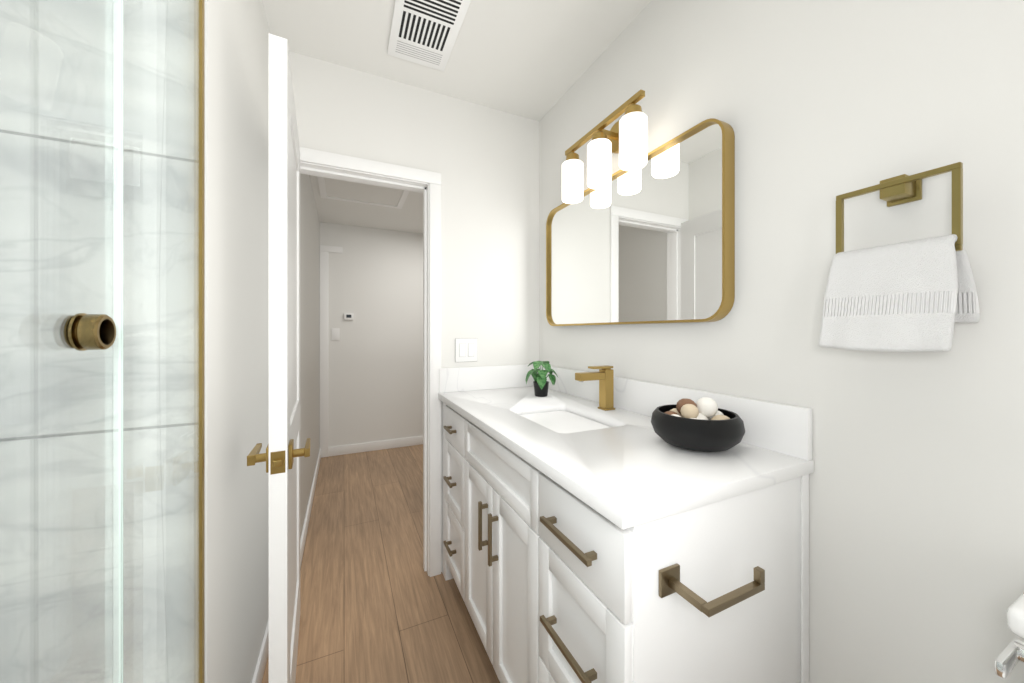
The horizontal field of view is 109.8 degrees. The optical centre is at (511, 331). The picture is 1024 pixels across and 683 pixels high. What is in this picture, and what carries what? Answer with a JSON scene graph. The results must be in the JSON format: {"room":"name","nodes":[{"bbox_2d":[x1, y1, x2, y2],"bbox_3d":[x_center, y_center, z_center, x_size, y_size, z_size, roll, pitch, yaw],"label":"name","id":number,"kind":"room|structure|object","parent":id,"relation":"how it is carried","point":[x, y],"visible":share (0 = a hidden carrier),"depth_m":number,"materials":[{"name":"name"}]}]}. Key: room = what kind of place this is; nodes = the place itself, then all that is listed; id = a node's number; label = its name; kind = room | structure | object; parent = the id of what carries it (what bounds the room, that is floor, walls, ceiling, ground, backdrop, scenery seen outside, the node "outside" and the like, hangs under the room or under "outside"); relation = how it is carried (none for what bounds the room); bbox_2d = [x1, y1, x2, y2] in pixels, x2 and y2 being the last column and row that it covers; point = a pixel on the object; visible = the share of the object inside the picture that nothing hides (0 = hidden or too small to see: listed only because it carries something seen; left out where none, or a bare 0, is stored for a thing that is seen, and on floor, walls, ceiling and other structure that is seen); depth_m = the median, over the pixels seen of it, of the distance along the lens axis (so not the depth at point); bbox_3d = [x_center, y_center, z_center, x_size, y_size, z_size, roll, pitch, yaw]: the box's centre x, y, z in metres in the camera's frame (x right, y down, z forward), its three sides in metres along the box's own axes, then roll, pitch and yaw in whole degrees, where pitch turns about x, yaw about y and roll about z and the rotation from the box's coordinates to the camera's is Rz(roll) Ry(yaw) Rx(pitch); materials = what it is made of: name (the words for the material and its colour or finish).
{"room":"bathroom","nodes":[
{"label":"bathroom","id":0,"kind":"room"},
{"bbox_2d":[204,0,269,682],"bbox_3d":[-0.880,0.005,1.113,0.120,2.390,0.800,0,0,-25],"label":"wall","id":1,"kind":"structure","parent":0,"point":[236,310],"depth_m":0.98,"materials":[{"name":"white paint"}]},
{"bbox_2d":[251,618,268,682],"bbox_3d":[-0.816,1.155,1.134,0.012,0.090,0.781,0,0,-25],"label":"baseboard","id":2,"kind":"structure","parent":1,"relation":"attached to","point":[264,650],"depth_m":1.26,"materials":[{"name":"white paint"}]},
{"bbox_2d":[300,174,319,538],"bbox_3d":[-1.472,0.075,2.513,0.120,2.250,2.000,0,0,-25],"label":"wall","id":3,"kind":"structure","parent":0,"point":[309,324],"depth_m":2.37,"materials":[{"name":"white paint"}]},
{"bbox_2d":[300,448,320,567],"bbox_3d":[-1.407,1.155,2.531,0.012,0.090,1.944,0,0,-25],"label":"baseboard","id":4,"kind":"structure","parent":3,"relation":"attached to","point":[306,522],"depth_m":2.30,"materials":[{"name":"white paint"}]},
{"bbox_2d":[309,175,422,233],"bbox_3d":[-0.169,-1.100,3.187,3.052,0.100,2.120,0,0,-25],"label":"ceiling","id":5,"kind":"structure","parent":0,"point":[408,217],"depth_m":3.19,"materials":[{"name":"white paint"}]},
{"bbox_2d":[317,176,408,208],"bbox_3d":[-1.037,-1.044,2.551,0.600,0.012,0.800,0,0,-25],"label":"attic hatch","id":6,"kind":"object","parent":5,"relation":"attached to","point":[341,190],"visible":0.5,"depth_m":2.71,"materials":[{"name":"white paint"}]},
{"bbox_2d":[320,222,422,446],"bbox_3d":[-0.591,0.075,4.094,3.052,2.250,0.120,0,0,-25],"label":"wall","id":7,"kind":"structure","parent":0,"point":[375,352],"depth_m":3.65,"materials":[{"name":"white paint"}]},
{"bbox_2d":[320,245,342,457],"bbox_3d":[-1.746,0.185,3.480,0.200,2.030,0.016,0,0,-25],"label":"door frame","id":8,"kind":"structure","parent":7,"relation":"attached to","point":[324,250],"depth_m":3.45,"materials":[{"name":"white paint"}]},
{"bbox_2d":[332,328,339,339],"bbox_3d":[-1.714,0.022,3.499,0.070,0.115,0.006,0,0,-25],"label":"switch plate","id":9,"kind":"object","parent":7,"relation":"attached to","point":[335,333],"visible":1,"depth_m":3.50,"materials":[{"name":"white plastic"}]},
{"bbox_2d":[344,313,353,319],"bbox_3d":[-1.605,-0.152,3.542,0.085,0.065,0.022,0,0,-25],"label":"thermostat","id":10,"kind":"object","parent":7,"relation":"attached to","point":[348,316],"visible":1,"depth_m":3.53,"materials":[{"name":"white plastic"}]},
{"bbox_2d":[328,436,422,456],"bbox_3d":[-0.564,1.155,4.034,2.812,0.090,0.012,0,0,-25],"label":"baseboard","id":11,"kind":"structure","parent":7,"relation":"attached to","point":[332,451],"depth_m":3.64,"materials":[{"name":"white paint"}]},
{"bbox_2d":[262,444,499,682],"bbox_3d":[0.094,1.250,1.395,4.090,0.100,5.590,0,0,-25],"label":"floor","id":12,"kind":"structure","parent":0,"point":[378,604],"depth_m":1.66,"materials":[{"name":"brown wood"}]},
{"bbox_2d":[0,0,203,682],"bbox_3d":[-0.578,0.210,-0.529,1.004,1.980,2.404,0,0,-25],"label":"shower enclosure","id":13,"kind":"object","parent":12,"relation":"on","point":[101,341],"visible":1,"depth_m":0.44,"materials":[{"name":"glass"}]},
{"bbox_2d":[438,396,813,682],"bbox_3d":[0.178,0.765,1.280,0.589,0.870,1.384,0,0,-25],"label":"bathroom vanity","id":14,"kind":"object","parent":12,"relation":"on","point":[596,528],"depth_m":0.79,"materials":[{"name":"white paint"}]},
{"bbox_2d":[438,384,813,523],"bbox_3d":[0.168,0.315,1.315,0.577,0.030,1.311,0,0,-25],"label":"countertop","id":15,"kind":"structure","parent":14,"relation":"on","point":[628,470],"depth_m":0.86,"materials":[{"name":"white stone"}]},
{"bbox_2d":[526,361,557,396],"bbox_3d":[0.134,0.218,1.682,0.149,0.163,0.140,0,0,-25],"label":"potted plant","id":16,"kind":"object","parent":15,"relation":"on","point":[541,383],"visible":1,"depth_m":1.66,"materials":[{"name":"green plant"}]},
{"bbox_2d":[522,408,609,431],"bbox_3d":[0.181,0.398,1.286,0.312,0.159,0.438,0,0,-25],"label":"sink","id":17,"kind":"object","parent":15,"relation":"in","point":[560,419],"depth_m":1.36,"materials":[{"name":"white ceramic"}]},
{"bbox_2d":[574,365,613,411],"bbox_3d":[0.317,0.216,1.378,0.158,0.168,0.048,0,0,-25],"label":"faucet","id":18,"kind":"object","parent":15,"relation":"on","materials":[{"name":"gold metal"}]},
{"bbox_2d":[651,397,744,451],"bbox_3d":[0.487,0.237,0.955,0.222,0.126,0.222,0,0,-25],"label":"decorative bowl","id":19,"kind":"object","parent":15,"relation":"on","point":[705,424],"visible":1,"depth_m":0.89,"materials":[{"name":"black ceramic"}]},
{"bbox_2d":[994,593,1023,677],"bbox_3d":[0.622,0.781,0.205,0.687,0.838,0.489,0,0,-25],"label":"toilet","id":20,"kind":"object","parent":12,"relation":"on","point":[1008,658],"visible":1,"depth_m":0.48,"materials":[{"name":"white ceramic"}]},
{"bbox_2d":[289,51,538,571],"bbox_3d":[0.353,0.005,2.195,2.945,2.390,0.120,0,0,-25],"label":"wall","id":21,"kind":"structure","parent":0,"point":[485,161],"depth_m":1.85,"materials":[{"name":"white paint"}]},
{"bbox_2d":[300,147,440,576],"bbox_3d":[-0.700,0.206,1.704,0.704,1.987,0.152,0,0,-25],"label":"door frame","id":22,"kind":"structure","parent":21,"relation":"in","point":[319,163],"depth_m":1.77,"materials":[{"name":"white paint"}]},
{"bbox_2d":[269,34,299,682],"bbox_3d":[-0.755,0.220,1.217,0.040,1.945,0.680,0,0,-28],"label":"door leaf","id":23,"kind":"structure","parent":22,"relation":"attached to","point":[284,375],"depth_m":0.92,"materials":[{"name":"white paint"}]},
{"bbox_2d":[247,438,309,474],"bbox_3d":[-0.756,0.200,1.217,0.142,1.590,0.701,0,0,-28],"label":"door handle","id":24,"kind":"object","parent":23,"relation":"attached to","point":[277,461],"depth_m":0.94,"materials":[{"name":"gold metal"}]},
{"bbox_2d":[455,338,476,361],"bbox_3d":[-0.233,0.093,1.849,0.119,0.121,0.009,0,0,-25],"label":"switch plate","id":25,"kind":"object","parent":21,"relation":"attached to","point":[465,349],"visible":1,"depth_m":1.85,"materials":[{"name":"white plastic"}]},
{"bbox_2d":[439,364,533,391],"bbox_3d":[-0.112,0.240,1.897,0.552,0.120,0.020,0,0,-25],"label":"backsplash","id":26,"kind":"structure","parent":21,"relation":"attached to","point":[504,376],"depth_m":1.87,"materials":[{"name":"white stone"}]},
{"bbox_2d":[262,0,650,120],"bbox_3d":[-0.183,-1.240,0.097,2.490,0.100,3.470,0,0,-25],"label":"ceiling","id":27,"kind":"structure","parent":0,"point":[533,59],"depth_m":1.48,"materials":[{"name":"white paint"}]},
{"bbox_2d":[387,0,470,71],"bbox_3d":[-0.331,-1.183,1.390,0.245,0.013,0.420,0,0,-25],"label":"ceiling vent","id":28,"kind":"object","parent":27,"relation":"in","point":[424,32],"visible":1,"depth_m":1.40,"materials":[{"name":"white plastic"}]},
{"bbox_2d":[539,0,1023,682],"bbox_3d":[0.891,0.005,0.598,0.120,2.390,3.470,0,0,-25],"label":"wall","id":29,"kind":"structure","parent":0,"point":[915,518],"depth_m":0.77,"materials":[{"name":"white paint"}]},
{"bbox_2d":[562,90,647,203],"bbox_3d":[0.364,-0.701,1.405,0.150,0.264,0.452,0,0,-25],"label":"light fixture","id":30,"kind":"object","parent":29,"relation":"attached to","point":[625,137],"visible":1,"depth_m":1.35,"materials":[{"name":"white glass"}]},
{"bbox_2d":[546,118,734,325],"bbox_3d":[0.403,-0.325,1.448,0.042,0.590,0.975,0,0,-25],"label":"mirror","id":31,"kind":"object","parent":29,"relation":"attached to","point":[652,241],"visible":0.98,"depth_m":1.24,"materials":[{"name":"gold metal"}]},
{"bbox_2d":[538,365,811,459],"bbox_3d":[0.420,0.240,1.434,0.020,0.120,1.308,0,0,-25],"label":"backsplash","id":32,"kind":"structure","parent":29,"relation":"attached to","point":[778,427],"depth_m":0.99,"materials":[{"name":"white stone"}]},
{"bbox_2d":[819,162,979,351],"bbox_3d":[0.719,-0.132,0.682,0.117,0.336,0.191,0,0,-25],"label":"ring","id":33,"kind":"object","parent":29,"relation":"attached to","point":[920,295],"visible":1,"depth_m":0.65,"materials":[{"name":"white fabric"}]},
{"bbox_2d":[819,234,979,351],"bbox_3d":[0.712,-0.065,0.679,0.107,0.205,0.194,0,0,-25],"label":"towel","id":34,"kind":"object","parent":33,"relation":"hanging from","point":[909,296],"depth_m":0.64,"materials":[{"name":"white fabric"}]}
]}

